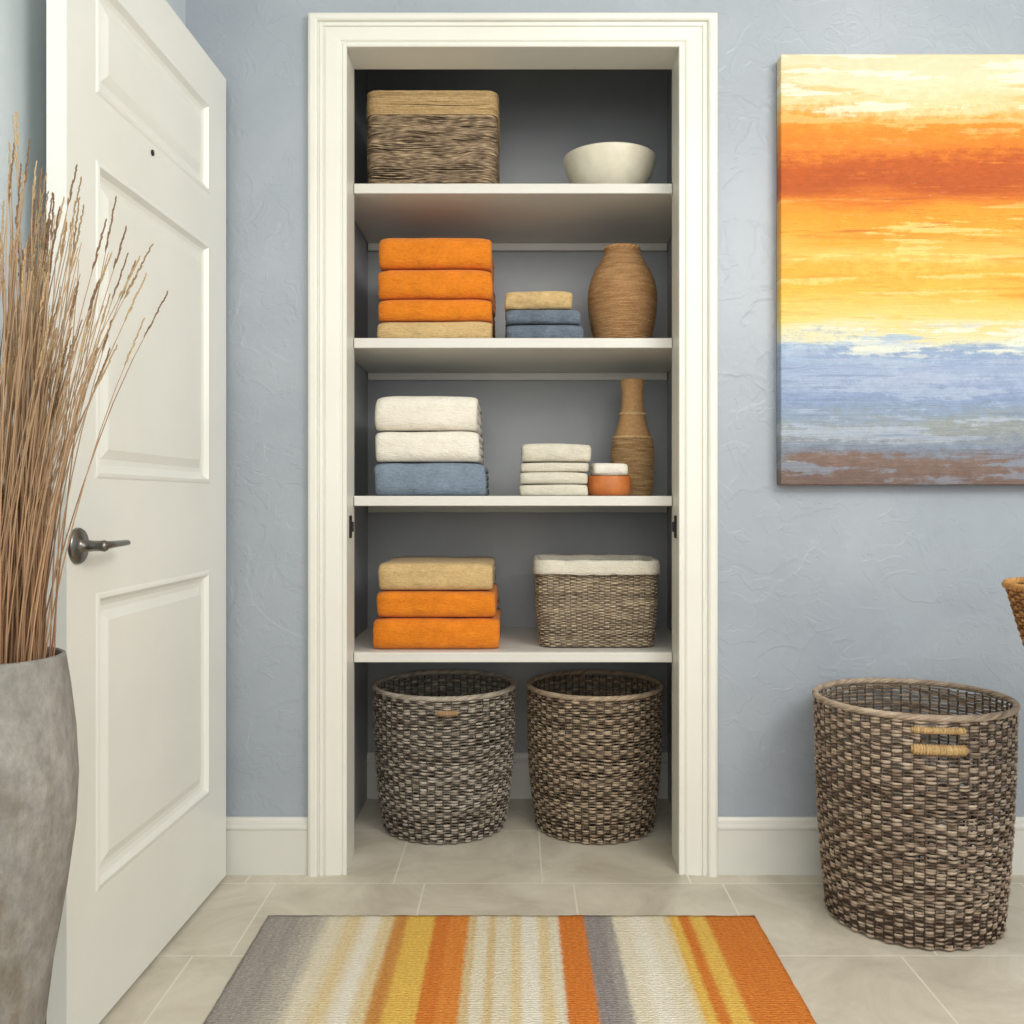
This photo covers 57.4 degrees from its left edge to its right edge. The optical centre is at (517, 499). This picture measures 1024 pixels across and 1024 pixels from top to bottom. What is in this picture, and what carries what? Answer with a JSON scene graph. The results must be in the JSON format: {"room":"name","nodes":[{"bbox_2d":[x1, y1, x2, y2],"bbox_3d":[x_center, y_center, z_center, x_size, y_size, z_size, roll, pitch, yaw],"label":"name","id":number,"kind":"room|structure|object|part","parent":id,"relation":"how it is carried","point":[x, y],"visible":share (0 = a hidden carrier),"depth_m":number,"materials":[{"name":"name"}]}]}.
{"room":"hallway","nodes":[
{"label":"hallway","id":0,"kind":"room"},
{"bbox_2d":[0,0,185,632],"bbox_3d":[-0.888,-0.360,0.440,0.100,2.600,4.080,0,0,0],"label":"wall","id":1,"kind":"structure","parent":0,"point":[22,22],"depth_m":1.58,"materials":[{"name":"blue paint"}]},
{"bbox_2d":[354,69,367,823],"bbox_3d":[-0.500,-0.270,2.720,0.050,2.420,0.480,0,0,0],"label":"wall","id":2,"kind":"structure","parent":0,"point":[360,75],"depth_m":2.82,"materials":[{"name":"grey paint"}]},
{"bbox_2d":[368,69,666,751],"bbox_3d":[-0.002,-0.295,2.985,1.047,2.470,0.050,0,0,0],"label":"wall","id":3,"kind":"structure","parent":0,"point":[545,115],"depth_m":2.96,"materials":[{"name":"grey paint"}]},
{"bbox_2d":[354,184,671,251],"bbox_3d":[-0.002,-0.809,2.712,0.945,0.050,0.495,0,0,0],"label":"closet shelf","id":4,"kind":"object","parent":3,"relation":"attached to","point":[514,217],"visible":0.84,"depth_m":2.65,"materials":[{"name":"paint"}]},
{"bbox_2d":[366,90,499,183],"bbox_3d":[-0.234,-0.974,2.690,0.363,0.278,0.312,0,0,0],"label":"lidded basket","id":5,"kind":"object","parent":4,"relation":"on","point":[430,136],"visible":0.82,"depth_m":2.54,"materials":[{"name":"wicker"}]},
{"bbox_3d":[-0.234,-1.079,2.690,0.363,0.069,0.312,0,0,0],"label":"lid","id":6,"kind":"part","parent":5,"relation":"part of","materials":[{"name":"brown wicker"}]},
{"bbox_2d":[563,142,655,183],"bbox_3d":[0.256,-0.894,2.620,0.259,0.119,0.259,0,0,0],"label":"ceramic bowl","id":7,"kind":"object","parent":4,"relation":"on","point":[603,162],"visible":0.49,"depth_m":2.52,"materials":[{"name":"white ceramic"}]},
{"bbox_2d":[354,338,671,380],"bbox_3d":[-0.002,-0.402,2.712,0.945,0.050,0.495,0,0,0],"label":"closet shelf","id":8,"kind":"object","parent":3,"relation":"attached to","point":[384,359],"visible":0.87,"depth_m":2.65,"materials":[{"name":"paint"}]},
{"bbox_2d":[377,321,492,337],"bbox_3d":[-0.224,-0.453,2.642,0.309,0.051,0.300,0,0,0],"label":"folded towel","id":9,"kind":"object","parent":8,"relation":"on","point":[472,329],"visible":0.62,"depth_m":2.50,"materials":[{"name":"beige fabric"}]},
{"bbox_2d":[378,299,494,337],"bbox_3d":[-0.222,-0.509,2.640,0.309,0.059,0.304,0,0,0],"label":"folded towel","id":10,"kind":"object","parent":9,"relation":"on","point":[468,310],"visible":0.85,"depth_m":2.50,"materials":[{"name":"orange fabric"}]},
{"bbox_2d":[378,270,495,317],"bbox_3d":[-0.222,-0.580,2.640,0.311,0.079,0.303,0,0,1],"label":"folded towel","id":11,"kind":"object","parent":10,"relation":"on","point":[393,284],"visible":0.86,"depth_m":2.50,"materials":[{"name":"orange fabric"}]},
{"bbox_2d":[379,238,493,283],"bbox_3d":[-0.223,-0.664,2.641,0.305,0.085,0.302,0,0,0],"label":"folded towel","id":12,"kind":"object","parent":11,"relation":"on","point":[394,253],"visible":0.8,"depth_m":2.50,"materials":[{"name":"orange fabric"}]},
{"bbox_2d":[505,325,582,337],"bbox_3d":[0.070,-0.451,2.613,0.212,0.046,0.203,0,0,-1],"label":"folded towel","id":13,"kind":"object","parent":8,"relation":"on","point":[519,331],"visible":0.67,"depth_m":2.52,"materials":[{"name":"blue fabric"}]},
{"bbox_2d":[505,310,580,327],"bbox_3d":[0.067,-0.495,2.612,0.205,0.038,0.206,0,0,0],"label":"folded towel","id":14,"kind":"object","parent":13,"relation":"on","point":[513,317],"visible":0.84,"depth_m":2.52,"materials":[{"name":"blue fabric"}]},
{"bbox_2d":[505,291,572,320],"bbox_3d":[0.055,-0.540,2.613,0.185,0.049,0.204,0,0,0],"label":"folded towel","id":15,"kind":"object","parent":14,"relation":"on","point":[534,300],"visible":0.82,"depth_m":2.52,"materials":[{"name":"beige fabric"}]},
{"bbox_2d":[588,243,656,337],"bbox_3d":[0.292,-0.567,2.620,0.195,0.278,0.195,0,0,-28],"label":"vase","id":16,"kind":"object","parent":8,"relation":"on","point":[622,291],"visible":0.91,"depth_m":2.55,"materials":[{"name":"brown wicker"}]},
{"bbox_2d":[354,627,671,661],"bbox_3d":[-0.002,0.426,2.712,0.945,0.050,0.495,0,0,0],"label":"closet shelf","id":17,"kind":"object","parent":3,"relation":"attached to","point":[516,644],"visible":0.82,"depth_m":2.46,"materials":[{"name":"paint"}]},
{"bbox_2d":[373,608,500,648],"bbox_3d":[-0.220,0.358,2.640,0.343,0.085,0.303,0,0,0],"label":"folded towel","id":18,"kind":"object","parent":17,"relation":"on","point":[388,632],"visible":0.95,"depth_m":2.50,"materials":[{"name":"orange fabric"}]},
{"bbox_2d":[376,583,498,616],"bbox_3d":[-0.219,0.279,2.642,0.323,0.071,0.301,0,0,0],"label":"folded towel","id":19,"kind":"object","parent":18,"relation":"on","point":[390,603],"visible":0.93,"depth_m":2.50,"materials":[{"name":"orange fabric"}]},
{"bbox_2d":[378,556,495,589],"bbox_3d":[-0.221,0.204,2.641,0.310,0.075,0.301,0,0,0],"label":"folded towel","id":20,"kind":"object","parent":19,"relation":"on","point":[412,572],"visible":1,"depth_m":2.50,"materials":[{"name":"beige fabric"}]},
{"bbox_2d":[533,554,659,646],"bbox_3d":[0.215,0.280,2.655,0.347,0.239,0.282,0,0,0],"label":"basket","id":21,"kind":"object","parent":17,"relation":"on","point":[608,600],"visible":1,"depth_m":2.53,"materials":[{"name":"wicker"}]},
{"bbox_2d":[354,496,671,511],"bbox_3d":[-0.002,0.014,2.712,0.945,0.050,0.495,0,0,0],"label":"closet shelf","id":22,"kind":"object","parent":3,"relation":"attached to","point":[374,503],"visible":0.86,"depth_m":2.46,"materials":[{"name":"paint"}]},
{"bbox_2d":[374,463,488,495],"bbox_3d":[-0.237,-0.056,2.641,0.302,0.090,0.301,0,0,0],"label":"folded towel","id":23,"kind":"object","parent":22,"relation":"on","point":[391,479],"visible":0.98,"depth_m":2.50,"materials":[{"name":"blue fabric"}]},
{"bbox_2d":[375,431,483,464],"bbox_3d":[-0.243,-0.144,2.640,0.283,0.083,0.305,0,0,0],"label":"folded towel","id":24,"kind":"object","parent":23,"relation":"on","point":[448,446],"visible":0.96,"depth_m":2.50,"materials":[{"name":"white fabric"}]},
{"bbox_2d":[375,396,481,436],"bbox_3d":[-0.245,-0.234,2.642,0.279,0.094,0.300,0,0,0],"label":"folded towel","id":25,"kind":"object","parent":24,"relation":"on","point":[392,413],"visible":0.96,"depth_m":2.50,"materials":[{"name":"white fabric"}]},
{"bbox_2d":[519,484,587,495],"bbox_3d":[0.096,-0.027,2.584,0.188,0.030,0.172,0,0,1],"label":"folded washcloth","id":26,"kind":"object","parent":22,"relation":"on","point":[556,489],"visible":1,"depth_m":2.50,"materials":[{"name":"beige fabric"}]},
{"bbox_2d":[520,472,587,484],"bbox_3d":[0.096,-0.059,2.583,0.184,0.031,0.175,0,0,1],"label":"folded washcloth","id":27,"kind":"object","parent":26,"relation":"on","point":[529,478],"visible":0.98,"depth_m":2.50,"materials":[{"name":"beige fabric"}]},
{"bbox_2d":[520,463,588,472],"bbox_3d":[0.099,-0.089,2.584,0.183,0.026,0.172,0,0,-1],"label":"folded washcloth","id":28,"kind":"object","parent":27,"relation":"on","point":[525,467],"visible":0.92,"depth_m":2.50,"materials":[{"name":"beige fabric"}]},
{"bbox_2d":[521,443,590,462],"bbox_3d":[0.103,-0.128,2.584,0.189,0.049,0.173,0,0,0],"label":"folded washcloth","id":29,"kind":"object","parent":28,"relation":"on","point":[542,452],"visible":0.99,"depth_m":2.50,"materials":[{"name":"beige fabric"}]},
{"bbox_2d":[587,476,630,495],"bbox_3d":[0.249,-0.038,2.562,0.120,0.054,0.120,0,0,0],"label":"terracotta bowl","id":30,"kind":"object","parent":22,"relation":"on","point":[596,485],"visible":0.99,"depth_m":2.51,"materials":[{"name":"orange ceramic"}]},
{"bbox_3d":[0.250,-0.043,2.561,0.063,0.044,0.062,0,0,0],"label":"folded cloth","id":31,"kind":"object","parent":30,"relation":"in","visible":0},
{"bbox_2d":[590,463,627,475],"bbox_3d":[0.250,-0.084,2.562,0.098,0.035,0.068,0,0,0],"label":"folded cloth","id":32,"kind":"object","parent":31,"relation":"on","point":[598,469],"visible":1,"depth_m":2.53,"materials":[{"name":"white fabric"}]},
{"bbox_2d":[611,378,653,495],"bbox_3d":[0.330,-0.179,2.700,0.126,0.335,0.126,0,0,45],"label":"bottle vase","id":33,"kind":"object","parent":22,"relation":"on","point":[632,442],"visible":0.77,"depth_m":2.66,"materials":[{"name":"brown wicker"}]},
{"bbox_2d":[367,752,667,798],"bbox_3d":[-0.002,0.869,2.951,0.947,0.142,0.017,0,0,0],"label":"baseboard","id":34,"kind":"structure","parent":3,"relation":"attached to","point":[520,785],"depth_m":2.95,"materials":[{"name":"paint"}]},
{"bbox_2d":[99,799,1023,1023],"bbox_3d":[0.731,0.980,0.730,3.338,0.080,4.660,0,0,0],"label":"floor","id":35,"kind":"structure","parent":0,"point":[843,975],"depth_m":2.15,"materials":[{"name":"beige tile"}]},
{"bbox_2d":[0,646,78,1023],"bbox_3d":[-0.726,0.578,1.300,0.211,0.724,0.211,0,0,33],"label":"floor vase","id":36,"kind":"object","parent":35,"relation":"on","point":[39,761],"visible":0.91,"depth_m":1.25,"materials":[{"name":"concrete"}]},
{"bbox_2d":[0,110,167,663],"bbox_3d":[-0.666,0.178,1.300,0.340,1.463,0.289,0,0,0],"label":"dried grass","id":37,"kind":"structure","parent":36,"relation":"in","point":[25,558],"depth_m":1.28,"materials":[{"name":"brown plant"}]},
{"bbox_2d":[372,669,515,844],"bbox_3d":[-0.213,0.734,2.720,0.417,0.410,0.417,0,0,26],"label":"wicker basket","id":38,"kind":"object","parent":35,"relation":"on","point":[464,819],"visible":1,"depth_m":2.57,"materials":[{"name":"wicker"}]},
{"bbox_3d":[-0.190,0.574,2.518,0.058,0.016,0.018,0,0,-7],"label":"handle","id":39,"kind":"part","parent":38,"relation":"part of","materials":[{"name":"beige wicker"}]},
{"bbox_2d":[203,915,815,1023],"bbox_3d":[-0.015,0.935,1.307,1.099,0.008,1.605,0,0,0],"label":"striped rug","id":40,"kind":"object","parent":35,"relation":"on","point":[297,969],"visible":1,"depth_m":1.85,"materials":[{"name":"fabric"}]},
{"bbox_2d":[526,670,663,844],"bbox_3d":[0.222,0.734,2.720,0.397,0.410,0.411,0,0,-4],"label":"wicker basket","id":41,"kind":"object","parent":35,"relation":"on","point":[592,820],"visible":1,"depth_m":2.56,"materials":[{"name":"brown wicker"}]},
{"bbox_2d":[812,678,1020,950],"bbox_3d":[0.895,0.690,2.125,0.432,0.497,0.426,0,0,-33],"label":"wicker basket","id":42,"kind":"object","parent":35,"relation":"on","point":[909,912],"visible":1,"depth_m":1.98,"materials":[{"name":"brown wicker"}]},
{"bbox_3d":[0.866,0.496,1.925,0.112,0.059,0.029,0,0,7],"label":"handle","id":43,"kind":"part","parent":42,"relation":"part of","materials":[{"name":"beige wicker"}]},
{"bbox_3d":[1.125,0.641,1.750,0.236,0.596,0.236,0,0,0],"label":"pedestal table","id":44,"kind":"object","parent":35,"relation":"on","visible":0},
{"bbox_2d":[1001,577,1023,645],"bbox_3d":[1.113,0.249,1.750,0.372,0.185,0.372,0,0,-35],"label":"basket","id":45,"kind":"object","parent":44,"relation":"on","point":[1014,587],"visible":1,"depth_m":1.78,"materials":[{"name":"brown wicker"}]},
{"bbox_2d":[186,0,1023,815],"bbox_3d":[0.781,-0.385,2.420,3.238,2.650,0.120,0,0,0],"label":"wall","id":46,"kind":"structure","parent":0,"point":[818,584],"depth_m":2.36,"materials":[{"name":"blue paint"}]},
{"bbox_2d":[46,0,225,1023],"bbox_3d":[-0.726,-0.057,1.955,0.090,1.977,0.800,0,0,2],"label":"door","id":47,"kind":"structure","parent":46,"relation":"in","point":[134,101],"depth_m":1.83,"materials":[{"name":"white paint"}]},
{"bbox_3d":[-0.722,0.078,1.588,0.054,0.062,0.062,0,0,2],"label":"handle","id":48,"kind":"part","parent":47,"relation":"part of","materials":[{"name":"grey metal"}]},
{"bbox_3d":[-0.703,0.077,1.639,0.018,0.014,0.121,0,0,-2],"label":"lever","id":49,"kind":"part","parent":47,"relation":"part of","materials":[{"name":"grey metal"}]},
{"bbox_3d":[-0.741,-0.828,1.932,0.013,0.215,0.555,0,0,2],"label":"panel","id":50,"kind":"part","parent":47,"relation":"part of","materials":[{"name":"white paint"}]},
{"bbox_3d":[-0.741,-0.321,1.932,0.013,0.565,0.555,0,0,2],"label":"panel","id":51,"kind":"part","parent":47,"relation":"part of","materials":[{"name":"white paint"}]},
{"bbox_3d":[-0.741,0.430,1.932,0.013,0.530,0.555,0,0,2],"label":"panel","id":52,"kind":"part","parent":47,"relation":"part of","materials":[{"name":"white paint"}]},
{"bbox_2d":[226,816,307,874],"bbox_3d":[-0.682,0.869,2.352,0.311,0.142,0.017,0,0,0],"label":"baseboard","id":53,"kind":"structure","parent":46,"relation":"attached to","point":[255,845],"depth_m":2.35,"materials":[{"name":"paint"}]},
{"bbox_2d":[308,13,717,876],"bbox_3d":[-0.013,-0.139,2.408,1.026,2.159,0.148,0,0,0],"label":"door frame","id":54,"kind":"structure","parent":46,"relation":"attached to","point":[330,35],"depth_m":2.34,"materials":[{"name":"white paint"}]},
{"bbox_3d":[-0.429,0.069,2.418,0.009,0.058,0.027,0,0,0],"label":"strike plate","id":55,"kind":"part","parent":54,"relation":"part of","materials":[{"name":"black metal"}]},
{"bbox_3d":[0.404,0.069,2.418,0.009,0.058,0.027,0,0,0],"label":"strike plate","id":56,"kind":"part","parent":54,"relation":"part of","materials":[{"name":"black metal"}]},
{"bbox_2d":[718,816,1023,874],"bbox_3d":[1.450,0.869,2.352,1.899,0.142,0.017,0,0,0],"label":"baseboard","id":57,"kind":"structure","parent":46,"relation":"attached to","point":[747,845],"depth_m":2.35,"materials":[{"name":"paint"}]},
{"bbox_2d":[777,54,1023,484],"bbox_3d":[1.181,-0.571,2.337,1.062,1.067,0.044,0,0,0],"label":"abstract painting","id":58,"kind":"object","parent":46,"relation":"attached to","point":[900,177],"visible":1,"depth_m":2.31,"materials":[{"name":"paint"}]},
{"bbox_2d":[667,69,671,805],"bbox_3d":[0.497,-0.270,2.720,0.050,2.420,0.480,0,0,0],"label":"wall","id":59,"kind":"structure","parent":0,"point":[669,71],"depth_m":2.92,"materials":[{"name":"grey paint"}]}
]}

